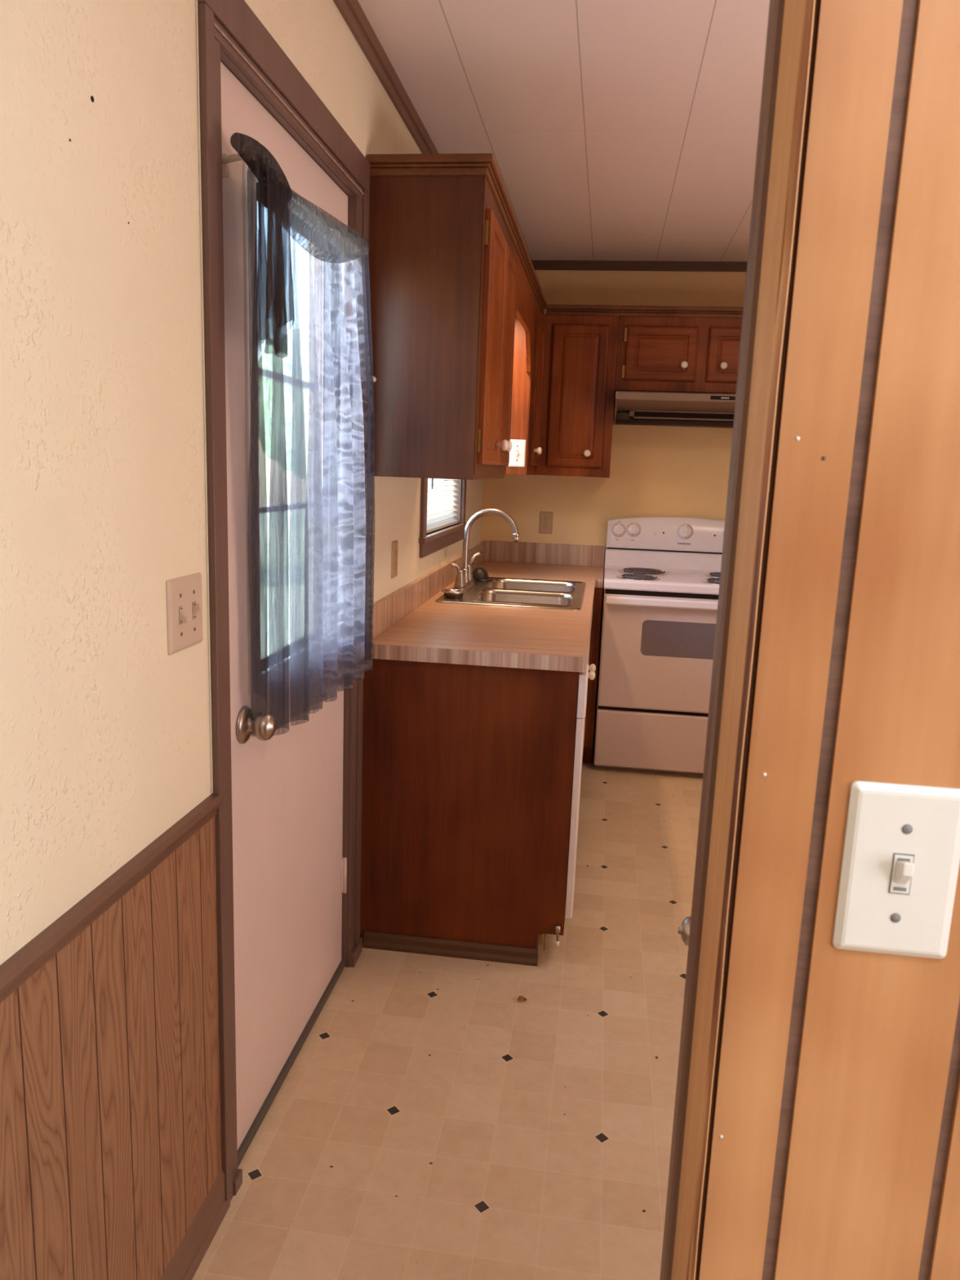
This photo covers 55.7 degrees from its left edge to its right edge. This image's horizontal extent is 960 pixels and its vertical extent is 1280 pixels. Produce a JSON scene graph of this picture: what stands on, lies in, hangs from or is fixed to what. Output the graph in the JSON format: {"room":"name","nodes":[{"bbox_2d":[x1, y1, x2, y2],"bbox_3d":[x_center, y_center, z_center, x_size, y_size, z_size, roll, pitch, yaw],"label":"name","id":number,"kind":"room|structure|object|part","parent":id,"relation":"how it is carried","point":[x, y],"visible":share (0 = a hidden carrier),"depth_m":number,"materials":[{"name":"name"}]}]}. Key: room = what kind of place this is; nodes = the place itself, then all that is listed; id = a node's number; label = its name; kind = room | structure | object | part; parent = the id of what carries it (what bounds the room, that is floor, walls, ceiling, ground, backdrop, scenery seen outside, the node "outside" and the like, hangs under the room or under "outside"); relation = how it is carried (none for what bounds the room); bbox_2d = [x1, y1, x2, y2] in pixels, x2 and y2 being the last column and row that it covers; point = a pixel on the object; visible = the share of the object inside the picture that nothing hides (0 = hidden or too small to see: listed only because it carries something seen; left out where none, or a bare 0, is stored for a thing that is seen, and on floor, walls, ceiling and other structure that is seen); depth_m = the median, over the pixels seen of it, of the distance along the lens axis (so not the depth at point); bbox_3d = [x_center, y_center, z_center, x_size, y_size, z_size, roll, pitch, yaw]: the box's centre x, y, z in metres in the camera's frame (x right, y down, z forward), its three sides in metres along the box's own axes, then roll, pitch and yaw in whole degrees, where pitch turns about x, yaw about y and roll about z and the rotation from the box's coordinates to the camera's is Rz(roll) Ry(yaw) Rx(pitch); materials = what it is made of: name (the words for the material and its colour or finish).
{"room":"kitchen","nodes":[
{"label":"kitchen","id":0,"kind":"room"},
{"bbox_2d":[0,0,483,1279],"bbox_3d":[-0.579,-0.021,1.002,0.125,2.425,8.000,4,11,7],"label":"wall","id":1,"kind":"structure","parent":0,"point":[105,740],"depth_m":1.21,"materials":[{"name":"beige paint"}]},
{"bbox_2d":[0,793,222,1003],"bbox_3d":[-0.759,0.683,-0.578,0.019,0.039,4.420,4,11,7],"label":"trim","id":2,"kind":"structure","parent":1,"relation":"attached to","point":[23,964],"depth_m":1.20,"materials":[{"name":"brown wood"}]},
{"bbox_2d":[165,572,203,654],"bbox_3d":[-0.456,-0.043,1.424,0.017,0.114,0.116,4,11,7],"label":"light switch","id":3,"kind":"object","parent":1,"relation":"attached to","point":[184,596],"visible":1,"depth_m":1.41,"materials":[{"name":"beige plastic"}]},
{"bbox_2d":[160,1168,230,1279],"bbox_3d":[-0.787,1.433,-0.432,0.017,0.089,4.428,4,11,7],"label":"baseboard","id":4,"kind":"structure","parent":1,"relation":"attached to","point":[188,1255],"depth_m":1.61,"materials":[{"name":"brown wood"}]},
{"bbox_2d":[195,0,369,1201],"bbox_3d":[-0.430,-0.056,1.995,0.120,2.135,0.956,4,11,7],"label":"trim","id":5,"kind":"structure","parent":1,"relation":"attached to","point":[228,32],"depth_m":1.58,"materials":[{"name":"brown wood"}]},
{"bbox_2d":[220,61,348,1167],"bbox_3d":[-0.415,-0.002,1.996,0.137,2.029,0.802,4,11,7],"label":"door","id":6,"kind":"structure","parent":1,"relation":"in","point":[290,869],"depth_m":1.90,"materials":[{"name":"white paint"}]},
{"bbox_2d":[222,153,244,177],"bbox_3d":[-0.350,-0.843,1.821,0.062,0.052,0.763,4,11,7],"label":"curtain rod","id":7,"kind":"object","parent":6,"relation":"attached to","point":[226,158],"visible":0.3,"depth_m":1.46,"materials":[{"name":"white metal"}]},
{"bbox_3d":[-0.349,-0.851,1.820,0.062,0.035,0.763,4,11,7],"label":"rod","id":8,"kind":"part","parent":7,"relation":"part of","materials":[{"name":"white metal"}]},
{"bbox_2d":[230,132,374,662],"bbox_3d":[-0.323,-0.377,1.888,0.052,1.014,0.835,4,11,7],"label":"curtain","id":9,"kind":"object","parent":7,"relation":"hanging from","point":[283,214],"visible":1,"depth_m":1.57,"materials":[{"name":"black fabric"}]},
{"bbox_2d":[246,166,374,736],"bbox_3d":[-0.345,-0.356,1.929,0.070,1.057,0.775,4,11,7],"label":"sheer curtain","id":10,"kind":"object","parent":7,"relation":"hanging from","point":[307,545],"visible":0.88,"depth_m":1.84,"materials":[{"name":"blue fabric"}]},
{"bbox_3d":[-0.422,0.163,1.730,0.062,0.073,0.073,4,11,7],"label":"knob","id":11,"kind":"part","parent":6,"relation":"part of","materials":[{"name":"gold metal"}]},
{"bbox_3d":[-0.410,-0.427,1.970,0.004,0.905,0.556,4,11,7],"label":"pane","id":12,"kind":"part","parent":6,"relation":"part of","materials":[{"name":"clear glass"}]},
{"bbox_2d":[333,0,438,153],"bbox_3d":[-0.468,-1.181,0.772,0.022,0.052,7.800,4,11,7],"label":"trim","id":13,"kind":"structure","parent":1,"relation":"attached to","point":[351,11],"depth_m":2.32,"materials":[{"name":"brown wood"}]},
{"bbox_2d":[391,540,398,578],"bbox_3d":[-0.266,-0.253,2.836,0.007,0.114,0.070,4,11,7],"label":"wall outlet","id":14,"kind":"object","parent":1,"relation":"attached to","point":[394,544],"visible":1,"depth_m":2.82,"materials":[{"name":"beige plastic"}]},
{"bbox_2d":[394,560,396,569],"bbox_3d":[-0.264,-0.233,2.840,0.002,0.028,0.033,4,11,7],"label":"receptacle","id":15,"kind":"object","parent":14,"relation":"attached to","point":[395,562],"depth_m":2.83,"materials":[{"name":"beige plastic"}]},
{"bbox_2d":[394,548,397,557],"bbox_3d":[-0.263,-0.272,2.833,0.002,0.028,0.033,4,11,7],"label":"receptacle","id":16,"kind":"object","parent":14,"relation":"attached to","point":[395,549],"depth_m":2.83,"materials":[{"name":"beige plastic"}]},
{"bbox_2d":[373,542,484,638],"bbox_3d":[-0.153,-0.253,3.663,0.018,0.092,2.414,4,11,7],"label":"backsplash","id":17,"kind":"structure","parent":1,"relation":"attached to","point":[388,611],"depth_m":3.10,"materials":[{"name":"laminate"}]},
{"bbox_2d":[427,480,444,499],"bbox_3d":[-0.222,-0.843,3.625,0.030,0.788,0.831,4,11,7],"label":"window","id":18,"kind":"structure","parent":1,"relation":"in","point":[441,480],"depth_m":3.96,"materials":[{"name":"clear glass"}]},
{"bbox_2d":[426,478,458,533],"bbox_3d":[-0.154,-0.838,3.616,0.042,0.786,0.825,4,11,7],"label":"window blind","id":19,"kind":"object","parent":1,"relation":"attached to","point":[440,513],"visible":0.2,"depth_m":3.70,"materials":[{"name":"white plastic"}]},
{"bbox_3d":[-0.168,-0.459,3.689,0.026,0.013,0.819,4,11,7],"label":"rail","id":20,"kind":"part","parent":19,"relation":"part of","materials":[{"name":"white plastic"}]},
{"bbox_2d":[418,477,466,557],"bbox_3d":[-0.176,-0.840,3.622,0.132,0.932,1.010,4,11,7],"label":"trim","id":21,"kind":"structure","parent":1,"relation":"attached to","point":[433,542],"depth_m":3.59,"materials":[{"name":"brown wood"}]},
{"bbox_2d":[366,153,521,479],"bbox_3d":[-0.071,-0.880,2.681,0.350,0.789,0.764,4,11,7],"label":"upper cabinet","id":22,"kind":"object","parent":1,"relation":"attached to","point":[445,232],"visible":0.96,"depth_m":2.34,"materials":[{"name":"brown wood"}]},
{"bbox_3d":[-0.074,-1.247,2.614,0.318,0.045,0.764,4,11,7],"label":"crown moulding","id":23,"kind":"part","parent":22,"relation":"part of","materials":[{"name":"brown wood"}]},
{"bbox_3d":[0.034,-0.806,2.502,0.019,0.635,0.301,4,11,7],"label":"door","id":24,"kind":"part","parent":22,"relation":"part of","materials":[{"name":"brown wood"}]},
{"bbox_3d":[0.066,-0.571,2.657,0.034,0.033,0.033,4,11,7],"label":"knob","id":25,"kind":"part","parent":22,"relation":"part of","materials":[{"name":"white ceramic"}]},
{"bbox_3d":[0.079,-0.865,2.819,0.019,0.635,0.305,4,11,7],"label":"door","id":26,"kind":"part","parent":22,"relation":"part of","materials":[{"name":"brown wood"}]},
{"bbox_3d":[0.080,-0.589,2.755,0.034,0.033,0.033,4,11,7],"label":"knob","id":27,"kind":"part","parent":22,"relation":"part of","materials":[{"name":"white ceramic"}]},
{"bbox_2d":[506,284,546,475],"bbox_3d":[0.150,-1.175,4.252,0.350,0.781,0.848,4,11,7],"label":"upper cabinet","id":28,"kind":"object","parent":1,"relation":"attached to","point":[526,390],"visible":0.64,"depth_m":3.87,"materials":[{"name":"brown wood"}]},
{"bbox_2d":[508,439,525,466],"bbox_3d":[0.159,-0.797,3.877,0.070,0.114,0.017,4,11,7],"label":"light switch","id":29,"kind":"object","parent":28,"relation":"attached to","point":[517,452],"visible":0.98,"depth_m":3.88,"materials":[{"name":"white plastic"}]},
{"bbox_3d":[0.257,-1.111,4.081,0.019,0.640,0.350,4,11,7],"label":"door","id":30,"kind":"part","parent":28,"relation":"part of","materials":[{"name":"brown wood"}]},
{"bbox_3d":[0.255,-0.833,3.994,0.034,0.033,0.033,4,11,7],"label":"knob","id":31,"kind":"part","parent":28,"relation":"part of","materials":[{"name":"white ceramic"}]},
{"bbox_3d":[0.122,-1.504,4.007,0.318,0.045,0.480,4,11,7],"label":"crown moulding","id":32,"kind":"part","parent":28,"relation":"part of","materials":[{"name":"brown wood"}]},
{"bbox_2d":[514,235,539,373],"bbox_3d":[0.027,-1.235,3.408,0.320,0.357,0.809,4,11,7],"label":"valance","id":33,"kind":"object","parent":1,"relation":"attached to","point":[527,282],"visible":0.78,"depth_m":3.40,"materials":[{"name":"brown wood"}]},
{"bbox_3d":[0.172,-1.379,3.361,0.038,0.045,0.808,4,11,7],"label":"crown moulding","id":34,"kind":"part","parent":33,"relation":"part of","materials":[{"name":"brown wood"}]},
{"bbox_2d":[191,733,702,1279],"bbox_3d":[0.626,1.271,1.070,2.680,0.050,8.000,4,11,7],"label":"floor","id":35,"kind":"structure","parent":0,"point":[431,1122],"depth_m":2.04,"materials":[{"name":"tile"}]},
{"bbox_2d":[360,646,595,966],"bbox_3d":[0.030,0.425,2.940,0.644,0.872,0.797,4,11,7],"label":"base cabinet","id":36,"kind":"object","parent":35,"relation":"on","point":[471,778],"visible":0.97,"depth_m":2.57,"materials":[{"name":"brown laminate"}]},
{"bbox_3d":[-0.088,0.898,2.643,0.514,0.046,0.016,4,11,7],"label":"moulding","id":37,"kind":"part","parent":36,"relation":"part of","materials":[{"name":"brown wood"}]},
{"bbox_3d":[0.274,0.490,2.607,0.020,0.588,0.153,4,11,7],"label":"door","id":38,"kind":"part","parent":36,"relation":"part of","materials":[{"name":"white laminate"}]},
{"bbox_3d":[0.288,0.140,2.540,0.023,0.120,0.153,4,11,7],"label":"drawer","id":39,"kind":"part","parent":36,"relation":"part of","materials":[{"name":"white laminate"}]},
{"bbox_3d":[0.387,0.124,3.182,0.034,0.033,0.033,4,11,7],"label":"knob","id":40,"kind":"part","parent":36,"relation":"part of","materials":[{"name":"white ceramic"}]},
{"bbox_2d":[517,995,526,1000],"bbox_3d":[0.113,0.963,2.433,0.023,0.013,0.017,4,11,7],"label":"dried leaf","id":41,"kind":"object","parent":35,"relation":"on","point":[521,997],"visible":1,"depth_m":2.44,"materials":[{"name":"brown plant"}]},
{"bbox_2d":[487,600,595,769],"bbox_3d":[0.156,0.260,3.838,0.644,0.872,1.043,4,11,7],"label":"base cabinet","id":42,"kind":"object","parent":35,"relation":"on","point":[592,667],"visible":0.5,"depth_m":3.65,"materials":[{"name":"white laminate"}]},
{"bbox_2d":[372,540,604,672],"bbox_3d":[0.162,-0.221,3.625,0.654,0.149,2.414,4,11,7],"label":"countertop","id":43,"kind":"structure","parent":42,"relation":"on","point":[409,624],"depth_m":2.89,"materials":[{"name":"laminate"}]},
{"bbox_2d":[449,508,519,591],"bbox_3d":[-0.015,-0.375,3.695,0.286,0.325,0.234,-2,12,-22],"label":"kitchen faucet","id":44,"kind":"object","parent":43,"relation":"on","point":[464,580],"visible":0.94,"depth_m":3.64,"materials":[{"name":"silver metal"}]},
{"bbox_3d":[-0.086,-0.257,3.591,0.064,0.097,0.053,4,11,7],"label":"handle","id":45,"kind":"part","parent":44,"relation":"part of","materials":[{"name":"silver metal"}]},
{"bbox_3d":[-0.066,-0.222,3.705,0.056,0.018,0.260,4,11,7],"label":"plate","id":46,"kind":"part","parent":44,"relation":"part of","materials":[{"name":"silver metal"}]},
{"bbox_3d":[-0.062,-0.260,3.698,0.048,0.064,0.048,4,11,7],"label":"spout","id":47,"kind":"part","parent":44,"relation":"part of","materials":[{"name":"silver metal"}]},
{"bbox_3d":[-0.030,-0.309,3.805,0.090,0.124,0.048,-4,12,-29],"label":"handle","id":48,"kind":"part","parent":44,"relation":"part of","materials":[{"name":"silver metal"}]},
{"bbox_3d":[0.043,-0.373,3.662,0.226,0.312,0.024,4,11,7],"label":"spout","id":49,"kind":"part","parent":44,"relation":"part of","materials":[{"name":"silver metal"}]},
{"bbox_2d":[435,577,586,609],"bbox_3d":[0.149,-0.121,3.681,0.532,0.162,0.830,4,11,7],"label":"sink","id":50,"kind":"object","parent":43,"relation":"in","point":[570,594],"visible":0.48,"depth_m":3.66,"materials":[{"name":"metal"}]},
{"bbox_2d":[440,588,466,598],"bbox_3d":[-0.100,-0.175,3.423,0.094,0.027,0.094,4,11,7],"label":"strainer","id":51,"kind":"object","parent":50,"relation":"on","point":[448,593],"visible":1,"depth_m":3.40,"materials":[{"name":"silver metal"}]},
{"bbox_2d":[471,567,493,581],"bbox_3d":[0.009,-0.290,3.979,0.106,0.053,0.093,4,11,7],"label":"drain stopper","id":52,"kind":"object","parent":50,"relation":"on","point":[479,574],"visible":0.95,"depth_m":3.96,"materials":[{"name":"black rubber"}]},
{"bbox_3d":[0.167,-0.086,3.504,0.381,0.162,0.361,4,11,7],"label":"bowl","id":53,"kind":"part","parent":50,"relation":"part of","materials":[{"name":"metal"}]},
{"bbox_3d":[0.220,-0.155,3.880,0.381,0.162,0.361,4,11,7],"label":"bowl","id":54,"kind":"part","parent":50,"relation":"part of","materials":[{"name":"metal"}]},
{"bbox_3d":[0.435,0.272,3.790,0.010,0.588,0.995,4,11,7],"label":"door","id":55,"kind":"part","parent":42,"relation":"part of","materials":[{"name":"white laminate"}]},
{"bbox_3d":[0.450,-0.079,3.723,0.013,0.120,0.995,4,11,7],"label":"drawer","id":56,"kind":"part","parent":42,"relation":"part of","materials":[{"name":"white laminate"}]},
{"bbox_3d":[0.404,0.102,3.298,0.034,0.033,0.033,4,11,7],"label":"knob","id":57,"kind":"part","parent":42,"relation":"part of","materials":[{"name":"white ceramic"}]},
{"bbox_2d":[582,587,602,762],"bbox_3d":[0.271,0.115,4.621,0.652,0.872,0.561,4,11,7],"label":"base cabinet","id":58,"kind":"object","parent":35,"relation":"on","point":[597,606],"visible":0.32,"depth_m":4.31,"materials":[{"name":"brown wood"}]},
{"bbox_2d":[593,516,724,774],"bbox_3d":[0.972,0.013,4.436,0.762,1.193,0.649,4,11,7],"label":"stove","id":59,"kind":"object","parent":35,"relation":"on","point":[662,574],"visible":0.62,"depth_m":4.22,"materials":[{"name":"white metal"}]},
{"bbox_3d":[0.706,-0.559,4.622,0.074,0.073,0.038,4,11,7],"label":"knob","id":60,"kind":"part","parent":59,"relation":"part of","materials":[{"name":"white plastic"}]},
{"bbox_3d":[0.782,-0.560,4.612,0.074,0.073,0.038,4,11,7],"label":"knob","id":61,"kind":"part","parent":59,"relation":"part of","materials":[{"name":"white plastic"}]},
{"bbox_3d":[0.742,-0.292,4.256,0.203,0.004,0.203,4,11,12],"label":"burner","id":62,"kind":"part","parent":59,"relation":"part of","materials":[{"name":"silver metal"}]},
{"bbox_3d":[0.813,-0.340,4.519,0.247,0.004,0.247,6,11,21],"label":"burner","id":63,"kind":"part","parent":59,"relation":"part of","materials":[{"name":"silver metal"}]},
{"bbox_3d":[0.919,0.482,4.251,0.752,0.272,0.029,4,11,7],"label":"storage drawer","id":64,"kind":"part","parent":59,"relation":"part of","materials":[{"name":"white metal"}]},
{"bbox_3d":[0.934,0.071,4.173,0.752,0.530,0.030,4,11,7],"label":"oven door","id":65,"kind":"part","parent":59,"relation":"part of","materials":[{"name":"white metal"}]},
{"bbox_3d":[0.939,-0.161,4.096,0.734,0.041,0.040,4,11,7],"label":"door handle","id":66,"kind":"part","parent":59,"relation":"part of","materials":[{"name":"white metal"}]},
{"bbox_2d":[604,547,722,595],"bbox_3d":[0.988,-0.334,4.391,0.762,0.140,0.607,4,11,7],"label":"cooktop","id":67,"kind":"object","parent":59,"relation":"in","point":[627,571],"depth_m":4.55,"materials":[{"name":"white metal"}]},
{"bbox_3d":[1.030,-0.541,4.616,0.758,0.169,0.074,4,11,7],"label":"control panel","id":68,"kind":"part","parent":59,"relation":"part of","materials":[{"name":"white metal"}]},
{"bbox_3d":[1.035,-0.546,4.580,0.082,0.081,0.039,4,11,7],"label":"knob","id":69,"kind":"part","parent":59,"relation":"part of","materials":[{"name":"white plastic"}]},
{"bbox_3d":[1.146,-0.268,4.204,0.233,0.004,0.233,3,11,3],"label":"burner","id":70,"kind":"part","parent":59,"relation":"part of","materials":[{"name":"silver metal"}]},
{"bbox_3d":[1.204,-0.316,4.469,0.193,0.004,0.193,-5,13,-32],"label":"burner","id":71,"kind":"part","parent":59,"relation":"part of","materials":[{"name":"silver metal"}]},
{"bbox_2d":[357,0,769,262],"bbox_3d":[0.716,-1.159,0.609,2.680,0.050,8.000,4,11,7],"label":"ceiling","id":72,"kind":"structure","parent":0,"point":[613,130],"depth_m":2.60,"materials":[{"name":"white paint"}]},
{"bbox_2d":[480,270,746,734],"bbox_3d":[1.212,-0.654,4.688,2.680,2.425,0.100,4,11,7],"label":"wall","id":73,"kind":"structure","parent":0,"point":[655,471],"depth_m":4.64,"materials":[{"name":"beige paint"}]},
{"bbox_2d":[483,540,604,566],"bbox_3d":[0.336,-0.456,4.787,0.636,0.108,0.018,4,11,7],"label":"backsplash","id":74,"kind":"structure","parent":73,"relation":"attached to","point":[494,551],"depth_m":4.78,"materials":[{"name":"laminate"}]},
{"bbox_2d":[538,511,553,533],"bbox_3d":[0.346,-0.616,4.762,0.070,0.114,0.007,4,11,7],"label":"wall outlet","id":75,"kind":"object","parent":73,"relation":"attached to","point":[545,526],"visible":1,"depth_m":4.76,"materials":[{"name":"beige plastic"}]},
{"bbox_2d":[542,524,548,528],"bbox_3d":[0.345,-0.596,4.763,0.033,0.028,0.002,4,11,7],"label":"receptacle","id":76,"kind":"object","parent":75,"relation":"attached to","point":[544,526],"depth_m":4.76,"materials":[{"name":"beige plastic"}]},
{"bbox_2d":[542,515,549,521],"bbox_3d":[0.346,-0.634,4.756,0.033,0.028,0.002,4,11,7],"label":"receptacle","id":77,"kind":"object","parent":75,"relation":"attached to","point":[545,518],"depth_m":4.75,"materials":[{"name":"beige plastic"}]},
{"bbox_2d":[535,304,620,477],"bbox_3d":[0.478,-1.196,4.432,0.354,0.781,0.400,4,11,7],"label":"upper cabinet","id":78,"kind":"object","parent":73,"relation":"attached to","point":[581,340],"visible":0.99,"depth_m":4.27,"materials":[{"name":"brown wood"}]},
{"bbox_3d":[0.460,-1.148,4.282,0.262,0.650,0.019,4,11,7],"label":"door","id":79,"kind":"part","parent":78,"relation":"part of","materials":[{"name":"brown wood"}]},
{"bbox_3d":[0.488,-1.542,4.281,0.339,0.045,0.172,4,11,7],"label":"crown moulding","id":80,"kind":"part","parent":78,"relation":"part of","materials":[{"name":"brown wood"}]},
{"bbox_3d":[0.507,-0.884,4.298,0.033,0.033,0.034,4,11,7],"label":"knob","id":81,"kind":"part","parent":78,"relation":"part of","materials":[{"name":"white ceramic"}]},
{"bbox_2d":[531,260,746,271],"bbox_3d":[1.275,-1.811,4.404,2.425,0.042,0.020,4,11,7],"label":"trim","id":82,"kind":"structure","parent":73,"relation":"attached to","point":[609,265],"depth_m":4.46,"materials":[{"name":"brown wood"}]},
{"bbox_2d":[614,305,743,395],"bbox_3d":[1.045,-1.361,4.322,0.774,0.375,0.400,4,11,7],"label":"upper cabinet","id":83,"kind":"object","parent":73,"relation":"attached to","point":[660,348],"visible":0.8,"depth_m":4.18,"materials":[{"name":"brown wood"}]},
{"bbox_3d":[0.838,-1.324,4.196,0.322,0.242,0.019,4,11,7],"label":"door","id":84,"kind":"part","parent":83,"relation":"part of","materials":[{"name":"brown wood"}]},
{"bbox_2d":[613,390,736,427],"bbox_3d":[1.027,-1.098,4.330,0.762,0.138,0.489,4,11,7],"label":"range hood","id":85,"kind":"object","parent":83,"relation":"attached to","point":[713,410],"visible":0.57,"depth_m":4.34,"materials":[{"name":"metal"}]},
{"bbox_3d":[1.030,-1.088,4.403,0.602,0.041,0.012,4,11,7],"label":"filter frame","id":86,"kind":"part","parent":85,"relation":"part of","materials":[{"name":"metal"}]},
{"bbox_3d":[1.115,-1.085,4.072,0.168,0.025,0.002,4,11,7],"label":"switch panel","id":87,"kind":"part","parent":85,"relation":"part of","materials":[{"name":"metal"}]},
{"bbox_3d":[1.039,-1.508,4.209,0.774,0.045,0.172,4,11,7],"label":"crown moulding","id":88,"kind":"part","parent":83,"relation":"part of","materials":[{"name":"brown wood"}]},
{"bbox_3d":[0.938,-1.263,4.167,0.033,0.033,0.034,4,11,7],"label":"knob","id":89,"kind":"part","parent":83,"relation":"part of","materials":[{"name":"white ceramic"}]},
{"bbox_3d":[1.207,-1.302,4.149,0.322,0.242,0.019,4,11,7],"label":"door","id":90,"kind":"part","parent":83,"relation":"part of","materials":[{"name":"brown wood"}]},
{"bbox_3d":[1.112,-1.252,4.144,0.033,0.033,0.034,4,11,7],"label":"knob","id":91,"kind":"part","parent":83,"relation":"part of","materials":[{"name":"white ceramic"}]},
{"bbox_2d":[697,0,959,1279],"bbox_3d":[1.018,0.132,0.512,1.700,2.425,0.081,4,11,7],"label":"wall","id":92,"kind":"structure","parent":0,"point":[834,1154],"depth_m":0.56,"materials":[{"name":"brown wood"}]},
{"bbox_2d":[678,916,690,945],"bbox_3d":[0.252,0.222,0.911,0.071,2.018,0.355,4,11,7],"label":"door knob","id":93,"kind":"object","parent":92,"relation":"in","point":[684,930],"depth_m":1.02,"materials":[{"name":"silver metal"}]},
{"bbox_2d":[659,0,784,1279],"bbox_3d":[0.203,0.069,0.680,0.063,2.425,0.034,4,11,7],"label":"trim","id":94,"kind":"structure","parent":92,"relation":"attached to","point":[775,24],"depth_m":0.65,"materials":[{"name":"brown wood"}]},
{"bbox_2d":[671,0,819,1279],"bbox_3d":[0.172,0.080,0.617,0.008,2.425,0.101,4,11,7],"label":"trim","id":95,"kind":"structure","parent":92,"relation":"attached to","point":[800,18],"depth_m":0.59,"materials":[{"name":"brown wood"}]},
{"bbox_2d":[832,780,959,959],"bbox_3d":[0.266,0.148,0.572,0.070,0.114,0.017,4,11,7],"label":"light switch","id":96,"kind":"object","parent":92,"relation":"attached to","point":[900,861],"visible":1,"depth_m":0.57,"materials":[{"name":"white plastic"}]}
]}

